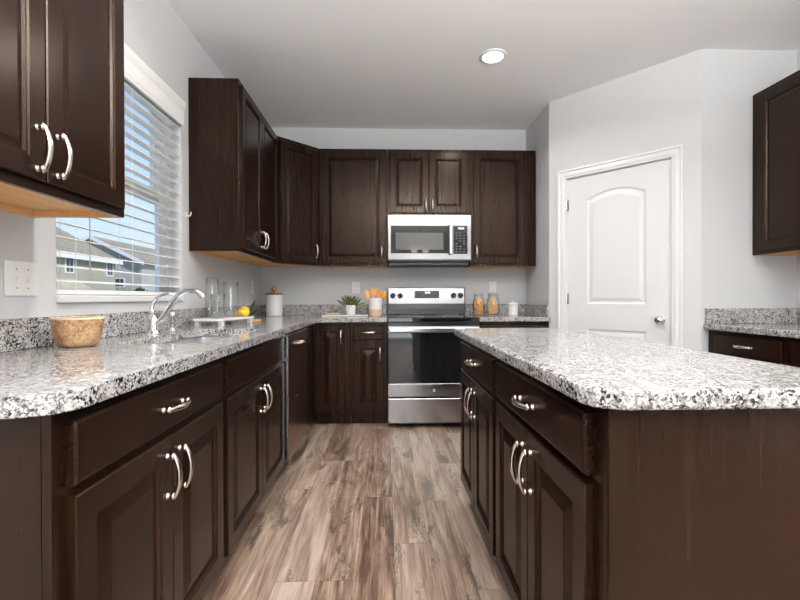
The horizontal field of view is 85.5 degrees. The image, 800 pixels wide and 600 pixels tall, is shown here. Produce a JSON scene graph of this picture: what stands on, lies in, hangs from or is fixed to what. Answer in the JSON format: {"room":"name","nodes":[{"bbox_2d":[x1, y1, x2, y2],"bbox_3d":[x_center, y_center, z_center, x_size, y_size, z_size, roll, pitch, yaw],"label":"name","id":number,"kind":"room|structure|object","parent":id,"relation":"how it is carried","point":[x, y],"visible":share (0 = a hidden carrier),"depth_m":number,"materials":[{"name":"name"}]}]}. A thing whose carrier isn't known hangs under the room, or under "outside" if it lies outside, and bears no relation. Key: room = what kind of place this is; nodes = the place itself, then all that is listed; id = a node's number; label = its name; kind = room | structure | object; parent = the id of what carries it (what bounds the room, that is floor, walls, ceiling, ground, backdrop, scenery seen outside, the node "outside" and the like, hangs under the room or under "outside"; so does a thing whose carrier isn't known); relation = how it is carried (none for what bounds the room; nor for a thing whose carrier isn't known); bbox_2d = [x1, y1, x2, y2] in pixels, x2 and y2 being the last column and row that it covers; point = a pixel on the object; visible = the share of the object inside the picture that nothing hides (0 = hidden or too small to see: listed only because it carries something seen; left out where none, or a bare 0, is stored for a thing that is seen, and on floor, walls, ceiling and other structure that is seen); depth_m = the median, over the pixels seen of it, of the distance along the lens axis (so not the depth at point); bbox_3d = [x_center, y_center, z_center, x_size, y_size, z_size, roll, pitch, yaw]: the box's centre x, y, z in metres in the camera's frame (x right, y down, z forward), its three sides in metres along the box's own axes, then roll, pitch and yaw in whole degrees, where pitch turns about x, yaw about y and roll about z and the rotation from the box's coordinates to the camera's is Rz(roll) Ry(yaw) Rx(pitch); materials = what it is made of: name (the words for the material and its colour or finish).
{"room":"kitchen","nodes":[
{"label":"kitchen","id":0,"kind":"room"},
{"bbox_2d":[0,0,260,318],"bbox_3d":[-1.284,-0.289,0.286,0.130,2.743,8.103,0,0,-2],"label":"wall","id":1,"kind":"structure","parent":0,"point":[154,31],"depth_m":2.42,"materials":[{"name":"grey paint"}]},
{"bbox_2d":[4,260,37,295],"bbox_3d":[-1.249,-0.070,1.433,0.016,0.114,0.128,0,0,-2],"label":"switch plate","id":2,"kind":"object","parent":1,"relation":"attached to","point":[20,278],"visible":1,"depth_m":1.43,"materials":[{"name":"white plastic"}]},
{"bbox_2d":[0,0,124,217],"bbox_3d":[-1.067,-0.821,1.145,0.364,1.078,0.694,0,0,-2],"label":"upper cabinet","id":3,"kind":"object","parent":1,"relation":"attached to","point":[62,132],"visible":1,"depth_m":1.22,"materials":[{"name":"brown wood"}]},
{"bbox_2d":[56,79,168,295],"bbox_3d":[-1.381,-0.592,2.071,0.060,1.140,0.980,0,0,-2],"label":"window","id":4,"kind":"structure","parent":1,"relation":"in","point":[159,260],"depth_m":2.47,"materials":[{"name":"white plastic"}]},
{"bbox_2d":[56,43,185,295],"bbox_3d":[-1.300,-0.596,2.074,0.091,1.146,0.996,0,0,-2],"label":"window blind","id":5,"kind":"object","parent":4,"relation":"attached to","point":[137,73],"visible":0.56,"depth_m":2.20,"materials":[{"name":"white"}]},
{"bbox_2d":[56,295,183,302],"bbox_3d":[-1.307,-0.006,2.077,0.084,0.030,0.979,0,0,-2],"label":"trim","id":6,"kind":"structure","parent":1,"relation":"attached to","point":[59,298],"depth_m":1.85,"materials":[{"name":"white paint"}]},
{"bbox_2d":[0,304,386,352],"bbox_3d":[-0.680,0.104,2.486,1.222,0.102,3.510,0,0,-2],"label":"backsplash","id":7,"kind":"structure","parent":1,"relation":"attached to","point":[17,333],"depth_m":1.99,"materials":[{"name":"stone"}]},
{"bbox_2d":[188,78,278,262],"bbox_3d":[-1.135,-0.838,3.139,0.364,1.066,0.943,0,0,-2],"label":"upper cabinet","id":8,"kind":"object","parent":1,"relation":"attached to","point":[233,148],"visible":1,"depth_m":2.67,"materials":[{"name":"brown wood"}]},
{"bbox_2d":[251,281,253,293],"bbox_3d":[-1.337,-0.117,3.916,0.008,0.116,0.074,0,0,-2],"label":"outlet plate","id":9,"kind":"object","parent":1,"relation":"attached to","point":[252,282],"visible":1,"depth_m":3.91,"materials":[{"name":"white plastic"}]},
{"bbox_2d":[346,305,355,314],"bbox_3d":[-0.453,0.090,3.972,0.094,0.088,0.094,0,0,-2],"label":"pot","id":10,"kind":"object","parent":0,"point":[350,309],"depth_m":3.93,"materials":[{"name":"white ceramic"}]},
{"bbox_2d":[202,407,510,599],"bbox_3d":[0.780,1.127,0.364,4.233,0.100,8.103,0,0,-2],"label":"floor","id":11,"kind":"structure","parent":0,"point":[358,511],"depth_m":2.03,"materials":[{"name":"wood"}]},
{"bbox_2d":[0,358,223,599],"bbox_3d":[-0.911,0.639,1.162,0.669,0.876,0.790,0,0,-2],"label":"base cabinet","id":12,"kind":"object","parent":11,"relation":"on","point":[120,497],"visible":0.98,"depth_m":0.94,"materials":[{"name":"brown wood"}]},
{"bbox_2d":[220,336,284,567],"bbox_3d":[-0.941,0.635,2.022,0.669,0.876,0.930,0,0,-2],"label":"base cabinet","id":13,"kind":"object","parent":11,"relation":"on","point":[252,399],"visible":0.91,"depth_m":1.85,"materials":[{"name":"brown wood"}]},
{"bbox_2d":[0,304,386,418],"bbox_3d":[-0.681,0.123,2.486,1.222,0.140,3.510,0,0,-2],"label":"countertop","id":14,"kind":"structure","parent":13,"relation":"on","point":[39,377],"depth_m":1.34,"materials":[{"name":"stone"}]},
{"bbox_2d":[50,316,103,347],"bbox_3d":[-1.123,0.111,1.508,0.154,0.101,0.154,0,0,-2],"label":"wooden bowl","id":15,"kind":"object","parent":14,"relation":"on","point":[83,331],"visible":1,"depth_m":1.46,"materials":[{"name":"brown wood"}]},
{"bbox_2d":[167,312,177,330],"bbox_3d":[-1.160,0.110,2.203,0.048,0.097,0.047,0,0,-2],"label":"sprayer","id":16,"kind":"object","parent":14,"relation":"on","point":[171,314],"visible":0.99,"depth_m":2.19,"materials":[{"name":"silver metal"}]},
{"bbox_2d":[145,288,205,334],"bbox_3d":[-1.050,0.051,2.026,0.276,0.216,0.068,0,0,-2],"label":"faucet","id":17,"kind":"object","parent":14,"relation":"on","point":[154,322],"visible":1,"depth_m":2.02,"materials":[{"name":"silver metal"}]},
{"bbox_2d":[163,336,232,343],"bbox_3d":[-0.899,0.292,1.962,0.375,0.188,0.780,0,0,-2],"label":"sink","id":18,"kind":"object","parent":14,"relation":"in","point":[202,339],"visible":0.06,"depth_m":2.31,"materials":[{"name":"silver metal"}]},
{"bbox_2d":[193,316,253,325],"bbox_3d":[-1.108,0.133,2.745,0.190,0.044,0.410,0,0,9],"label":"tray","id":19,"kind":"object","parent":14,"relation":"on","point":[249,318],"visible":0.94,"depth_m":2.60,"materials":[{"name":"white ceramic"}]},
{"bbox_2d":[222,282,242,316],"bbox_3d":[-1.083,-0.003,2.788,0.124,0.225,0.100,0,0,31],"label":"glass pitcher","id":20,"kind":"object","parent":19,"relation":"on","point":[222,282],"visible":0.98,"depth_m":2.79,"materials":[{"name":"clear glass"}]},
{"bbox_2d":[234,310,241,315],"bbox_3d":[-1.073,0.086,2.891,0.064,0.046,0.047,0,0,-2],"label":"lemon","id":21,"kind":"object","parent":19,"relation":"on","point":[236,311],"visible":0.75,"depth_m":2.87,"materials":[{"name":"yellow food"}]},
{"bbox_2d":[240,308,249,315],"bbox_3d":[-1.030,0.082,2.872,0.057,0.055,0.077,0,0,-2],"label":"lemon","id":22,"kind":"object","parent":19,"relation":"on","point":[244,312],"visible":1,"depth_m":2.85,"materials":[{"name":"yellow food"}]},
{"bbox_2d":[248,299,257,315],"bbox_3d":[-0.994,0.050,2.920,0.063,0.113,0.031,0,0,-2],"label":"leaf sprig","id":23,"kind":"object","parent":19,"relation":"on","point":[253,303],"visible":0.98,"depth_m":2.93,"materials":[{"name":"green"}]},
{"bbox_2d":[266,286,282,315],"bbox_3d":[-1.173,0.007,4.038,0.156,0.281,0.156,0,0,-2],"label":"canister","id":24,"kind":"object","parent":14,"relation":"on","point":[274,301],"visible":0.98,"depth_m":3.98,"materials":[{"name":"white ceramic"}]},
{"bbox_2d":[322,314,367,316],"bbox_3d":[-0.499,0.141,3.951,0.410,0.012,0.170,0,0,-2],"label":"serving board","id":25,"kind":"object","parent":14,"relation":"on","point":[324,315],"visible":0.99,"depth_m":3.87,"materials":[{"name":"white stone"}]},
{"bbox_2d":[337,295,365,314],"bbox_3d":[-0.447,0.043,3.959,0.272,0.182,0.245,0,0,-2],"label":"potted succulent","id":26,"kind":"object","parent":25,"relation":"on","point":[350,303],"visible":1,"depth_m":3.94,"materials":[{"name":"green plant"}]},
{"bbox_2d":[369,298,381,315],"bbox_3d":[-0.227,0.064,3.980,0.122,0.163,0.122,0,0,-2],"label":"utensil crock","id":27,"kind":"object","parent":14,"relation":"on","point":[375,304],"visible":0.99,"depth_m":3.93,"materials":[{"name":"white ceramic"}]},
{"bbox_2d":[364,290,369,300],"bbox_3d":[-0.284,0.023,3.972,0.090,0.222,0.020,0,0,-11],"label":"wooden spoon","id":28,"kind":"object","parent":27,"relation":"in","point":[366,293],"visible":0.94,"depth_m":3.96,"materials":[{"name":"brown wood"}]},
{"bbox_2d":[370,288,375,297],"bbox_3d":[-0.247,0.012,3.992,0.052,0.242,0.011,0,0,-8],"label":"wooden spatula","id":29,"kind":"object","parent":27,"relation":"in","point":[373,290],"visible":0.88,"depth_m":3.99,"materials":[{"name":"orange wood"}]},
{"bbox_2d":[380,291,385,299],"bbox_3d":[-0.169,0.024,3.978,0.089,0.219,0.020,0,0,10],"label":"wooden spoon","id":30,"kind":"object","parent":27,"relation":"in","point":[383,293],"visible":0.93,"depth_m":3.97,"materials":[{"name":"orange wood"}]},
{"bbox_2d":[274,328,307,480],"bbox_3d":[-0.945,0.634,2.816,0.654,0.868,0.644,0,0,-2],"label":"dishwasher","id":31,"kind":"object","parent":11,"relation":"on","point":[295,361],"visible":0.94,"depth_m":2.71,"materials":[{"name":"grey metal"}]},
{"bbox_2d":[304,324,313,423],"bbox_3d":[-0.755,0.627,3.420,0.085,0.876,0.540,0,0,-2],"label":"filler panel","id":32,"kind":"object","parent":11,"relation":"on","point":[310,327],"visible":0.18,"depth_m":3.45,"materials":[{"name":"brown wood"}]},
{"bbox_2d":[314,322,350,423],"bbox_3d":[-0.579,0.624,3.914,0.298,0.876,0.669,0,0,-2],"label":"base cabinet","id":33,"kind":"object","parent":11,"relation":"on","point":[331,339],"visible":0.95,"depth_m":3.62,"materials":[{"name":"brown wood"}]},
{"bbox_2d":[350,322,386,423],"bbox_3d":[-0.272,0.623,3.925,0.311,0.876,0.669,0,0,-2],"label":"base cabinet","id":34,"kind":"object","parent":11,"relation":"on","point":[368,340],"visible":0.99,"depth_m":3.63,"materials":[{"name":"brown wood"}]},
{"bbox_2d":[387,288,479,424],"bbox_3d":[0.269,0.470,3.897,0.760,1.178,0.743,0,0,-2],"label":"stove","id":35,"kind":"object","parent":11,"relation":"on","point":[424,366],"visible":0.93,"depth_m":3.57,"materials":[{"name":"silver metal"}]},
{"bbox_2d":[387,314,479,321],"bbox_3d":[0.269,0.161,3.891,0.760,0.040,0.658,0,0,-2],"label":"cooktop","id":36,"kind":"object","parent":35,"relation":"in","point":[391,317],"depth_m":3.57,"materials":[{"name":"black glass"}]},
{"bbox_2d":[460,340,498,557],"bbox_3d":[0.585,0.631,1.942,0.594,0.876,0.735,0,0,-2],"label":"base cabinet","id":37,"kind":"object","parent":11,"relation":"on","point":[478,398],"visible":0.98,"depth_m":1.82,"materials":[{"name":"brown wood"}]},
{"bbox_2d":[454,328,799,409],"bbox_3d":[0.624,0.176,1.577,0.611,0.038,1.595,0,0,-2],"label":"countertop","id":38,"kind":"structure","parent":37,"relation":"on","point":[596,370],"depth_m":0.98,"materials":[{"name":"stone"}]},
{"bbox_2d":[478,321,548,327],"bbox_3d":[0.959,0.619,3.966,0.613,0.876,0.669,0,0,-2],"label":"base cabinet","id":39,"kind":"object","parent":11,"relation":"on","point":[535,324],"visible":0.02,"depth_m":3.68,"materials":[{"name":"brown wood"}]},
{"bbox_2d":[465,304,549,321],"bbox_3d":[0.958,0.111,3.974,0.614,0.140,0.647,0,0,-2],"label":"countertop","id":40,"kind":"structure","parent":39,"relation":"on","point":[526,312],"depth_m":3.92,"materials":[{"name":"stone"}]},
{"bbox_2d":[486,292,499,315],"bbox_3d":[0.862,0.036,4.012,0.122,0.214,0.122,0,0,-2],"label":"glass jar","id":41,"kind":"object","parent":40,"relation":"on","point":[490,292],"visible":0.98,"depth_m":3.99,"materials":[{"name":"clear glass"}]},
{"bbox_2d":[488,298,497,313],"bbox_3d":[0.862,0.055,4.013,0.096,0.154,0.096,0,0,-2],"label":"pasta pieces","id":42,"kind":"object","parent":41,"relation":"in","point":[493,307],"visible":1,"depth_m":3.99,"materials":[{"name":"brown food"}]},
{"bbox_2d":[508,301,517,315],"bbox_3d":[1.045,0.074,3.998,0.092,0.136,0.092,0,0,-2],"label":"ribbed canister","id":43,"kind":"object","parent":40,"relation":"on","point":[512,306],"visible":1,"depth_m":3.96,"materials":[{"name":"white ceramic"}]},
{"bbox_3d":[0.732,0.040,4.022,0.110,0.207,0.110,0,0,-2],"label":"glass jar","id":44,"kind":"object","parent":40,"relation":"on","visible":0},
{"bbox_2d":[473,298,483,314],"bbox_3d":[0.731,0.059,4.022,0.100,0.151,0.098,0,0,-2],"label":"dried fruit","id":45,"kind":"object","parent":44,"relation":"in","point":[478,303],"visible":1,"depth_m":4.00,"materials":[{"name":"orange food"}]},
{"bbox_2d":[496,359,602,599],"bbox_3d":[0.610,0.635,1.203,0.594,0.876,0.743,0,0,-2],"label":"base cabinet","id":46,"kind":"object","parent":11,"relation":"on","point":[549,443],"visible":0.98,"depth_m":1.07,"materials":[{"name":"brown wood"}]},
{"bbox_2d":[603,408,799,599],"bbox_3d":[0.635,0.633,1.559,0.550,0.876,1.502,0,0,-2],"label":"panelling","id":47,"kind":"object","parent":11,"relation":"on","point":[698,504],"visible":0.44,"depth_m":0.81,"materials":[{"name":"brown wood"}]},
{"bbox_2d":[708,330,788,365],"bbox_3d":[2.361,0.629,2.631,0.669,0.864,0.580,0,0,-2],"label":"base cabinet","id":48,"kind":"object","parent":11,"relation":"on","point":[765,348],"visible":0.22,"depth_m":2.55,"materials":[{"name":"brown wood"}]},
{"bbox_2d":[789,338,799,367],"bbox_3d":[2.386,0.633,1.891,0.669,0.864,0.900,0,0,-2],"label":"base cabinet","id":49,"kind":"object","parent":11,"relation":"on","point":[794,343],"visible":0.14,"depth_m":2.28,"materials":[{"name":"brown wood"}]},
{"bbox_2d":[703,308,799,338],"bbox_3d":[2.386,0.129,2.179,0.651,0.140,1.479,0,0,-2],"label":"countertop","id":50,"kind":"structure","parent":49,"relation":"on","point":[781,322],"depth_m":2.89,"materials":[{"name":"stone"}]},
{"bbox_2d":[261,127,525,407],"bbox_3d":[-0.002,-0.314,4.324,2.708,2.743,0.120,0,0,-2],"label":"wall","id":51,"kind":"structure","parent":0,"point":[298,285],"depth_m":4.26,"materials":[{"name":"grey paint"}]},
{"bbox_2d":[247,136,320,266],"bbox_3d":[-1.036,-0.842,3.921,0.615,1.066,0.608,0,0,-2],"label":"upper cabinet","id":52,"kind":"object","parent":51,"relation":"attached to","point":[298,163],"visible":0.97,"depth_m":3.76,"materials":[{"name":"brown wood"}]},
{"bbox_2d":[319,149,386,267],"bbox_3d":[-0.430,-0.845,4.064,0.614,1.066,0.364,0,0,-2],"label":"upper cabinet","id":53,"kind":"object","parent":51,"relation":"attached to","point":[352,182],"visible":1,"depth_m":3.93,"materials":[{"name":"brown wood"}]},
{"bbox_2d":[352,282,359,293],"bbox_3d":[-0.435,-0.120,4.245,0.074,0.116,0.008,0,0,-2],"label":"outlet plate","id":54,"kind":"object","parent":51,"relation":"attached to","point":[355,285],"visible":1,"depth_m":4.24,"materials":[{"name":"white plastic"}]},
{"bbox_2d":[387,149,469,219],"bbox_3d":[0.259,-1.075,4.086,0.762,0.608,0.364,0,0,-2],"label":"upper cabinet","id":55,"kind":"object","parent":51,"relation":"attached to","point":[419,182],"visible":0.98,"depth_m":3.95,"materials":[{"name":"brown wood"}]},
{"bbox_2d":[387,215,470,266],"bbox_3d":[0.260,-0.543,4.056,0.752,0.448,0.425,0,0,-2],"label":"microwave","id":56,"kind":"object","parent":55,"relation":"attached to","point":[412,240],"visible":1,"depth_m":3.88,"materials":[{"name":"grey metal"}]},
{"bbox_2d":[388,260,470,266],"bbox_3d":[0.260,-0.341,4.074,0.752,0.042,0.380,0,0,-2],"label":"vent hood","id":57,"kind":"object","parent":56,"relation":"attached to","point":[392,263],"depth_m":3.93,"materials":[{"name":"grey plastic"}]},
{"bbox_2d":[489,282,495,292],"bbox_3d":[0.919,-0.124,4.291,0.074,0.116,0.008,0,0,-2],"label":"outlet plate","id":58,"kind":"object","parent":51,"relation":"attached to","point":[492,285],"visible":1,"depth_m":4.29,"materials":[{"name":"white plastic"}]},
{"bbox_2d":[464,150,535,267],"bbox_3d":[0.945,-0.848,4.111,0.609,1.066,0.364,0,0,-2],"label":"upper cabinet","id":59,"kind":"object","parent":51,"relation":"attached to","point":[502,182],"visible":0.98,"depth_m":3.97,"materials":[{"name":"brown wood"}]},
{"bbox_2d":[168,0,799,129],"bbox_3d":[0.772,-1.726,0.349,4.233,0.120,8.103,0,0,-2],"label":"ceiling","id":60,"kind":"structure","parent":0,"point":[368,64],"depth_m":2.88,"materials":[{"name":"white paint"}]},
{"bbox_2d":[479,48,506,63],"bbox_3d":[0.640,-1.674,2.977,0.190,0.010,0.190,0,0,-2],"label":"recessed light","id":61,"kind":"object","parent":60,"relation":"in","point":[494,55],"visible":1,"depth_m":2.96,"materials":[{"name":"white paint"}]},
{"bbox_2d":[526,103,548,304],"bbox_3d":[1.314,-0.315,4.003,0.100,2.743,0.611,0,0,-2],"label":"wall","id":62,"kind":"structure","parent":0,"point":[537,133],"depth_m":3.89,"materials":[{"name":"grey paint"}]},
{"bbox_2d":[549,49,701,350],"bbox_3d":[1.686,-0.313,3.335,0.100,2.743,1.090,0,0,-44],"label":"wall","id":63,"kind":"structure","parent":0,"point":[658,106],"depth_m":3.16,"materials":[{"name":"grey paint"}]},
{"bbox_2d":[565,157,671,345],"bbox_3d":[1.652,0.028,3.322,0.171,2.062,0.772,0,0,-44],"label":"door","id":64,"kind":"structure","parent":63,"relation":"in","point":[619,220],"depth_m":3.28,"materials":[{"name":"white paint"}]},
{"bbox_2d":[557,144,682,347],"bbox_3d":[1.636,-0.006,3.303,0.021,2.130,0.904,0,0,-44],"label":"trim","id":65,"kind":"structure","parent":63,"relation":"attached to","point":[676,152],"depth_m":3.13,"materials":[{"name":"white paint"}]},
{"bbox_2d":[701,49,796,351],"bbox_3d":[2.354,-0.312,2.967,0.662,2.743,0.100,0,0,-2],"label":"wall","id":66,"kind":"structure","parent":0,"point":[731,276],"depth_m":2.91,"materials":[{"name":"grey paint"}]},
{"bbox_2d":[705,308,799,323],"bbox_3d":[2.392,0.110,2.180,0.639,0.102,1.479,0,0,-2],"label":"backsplash","id":67,"kind":"structure","parent":66,"relation":"attached to","point":[712,315],"depth_m":2.90,"materials":[{"name":"stone"}]},
{"bbox_2d":[797,49,799,307],"bbox_3d":[2.856,-0.296,-0.296,0.120,2.743,6.657,0,0,-2],"label":"wall","id":68,"kind":"structure","parent":0,"point":[798,51],"depth_m":2.92,"materials":[{"name":"grey paint"}]},
{"bbox_2d":[752,70,799,254],"bbox_3d":[2.514,-0.836,2.438,0.364,1.076,0.960,0,0,-2],"label":"upper cabinet","id":69,"kind":"object","parent":68,"relation":"attached to","point":[776,108],"visible":1,"depth_m":2.72,"materials":[{"name":"brown wood"}]},
{"label":"outside","id":70,"kind":"structure","parent":0,"visible":0},
{"bbox_3d":[-42.267,2.320,41.101,78.292,0.300,95.000,0,0,-2],"label":"ground","id":71,"kind":"structure","parent":70,"visible":0},
{"bbox_2d":[56,227,122,289],"bbox_3d":[-30.720,-2.363,32.288,11.600,9.100,19.450,0,0,-2],"label":"house","id":72,"kind":"structure","parent":71,"relation":"on","point":[65,259],"depth_m":37.53,"materials":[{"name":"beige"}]},
{"bbox_2d":[81,235,154,290],"bbox_3d":[-33.621,-2.466,55.818,11.400,9.070,19.120,0,0,-2],"label":"house","id":73,"kind":"structure","parent":71,"relation":"on","point":[122,254],"depth_m":47.03,"materials":[{"name":"grey"}]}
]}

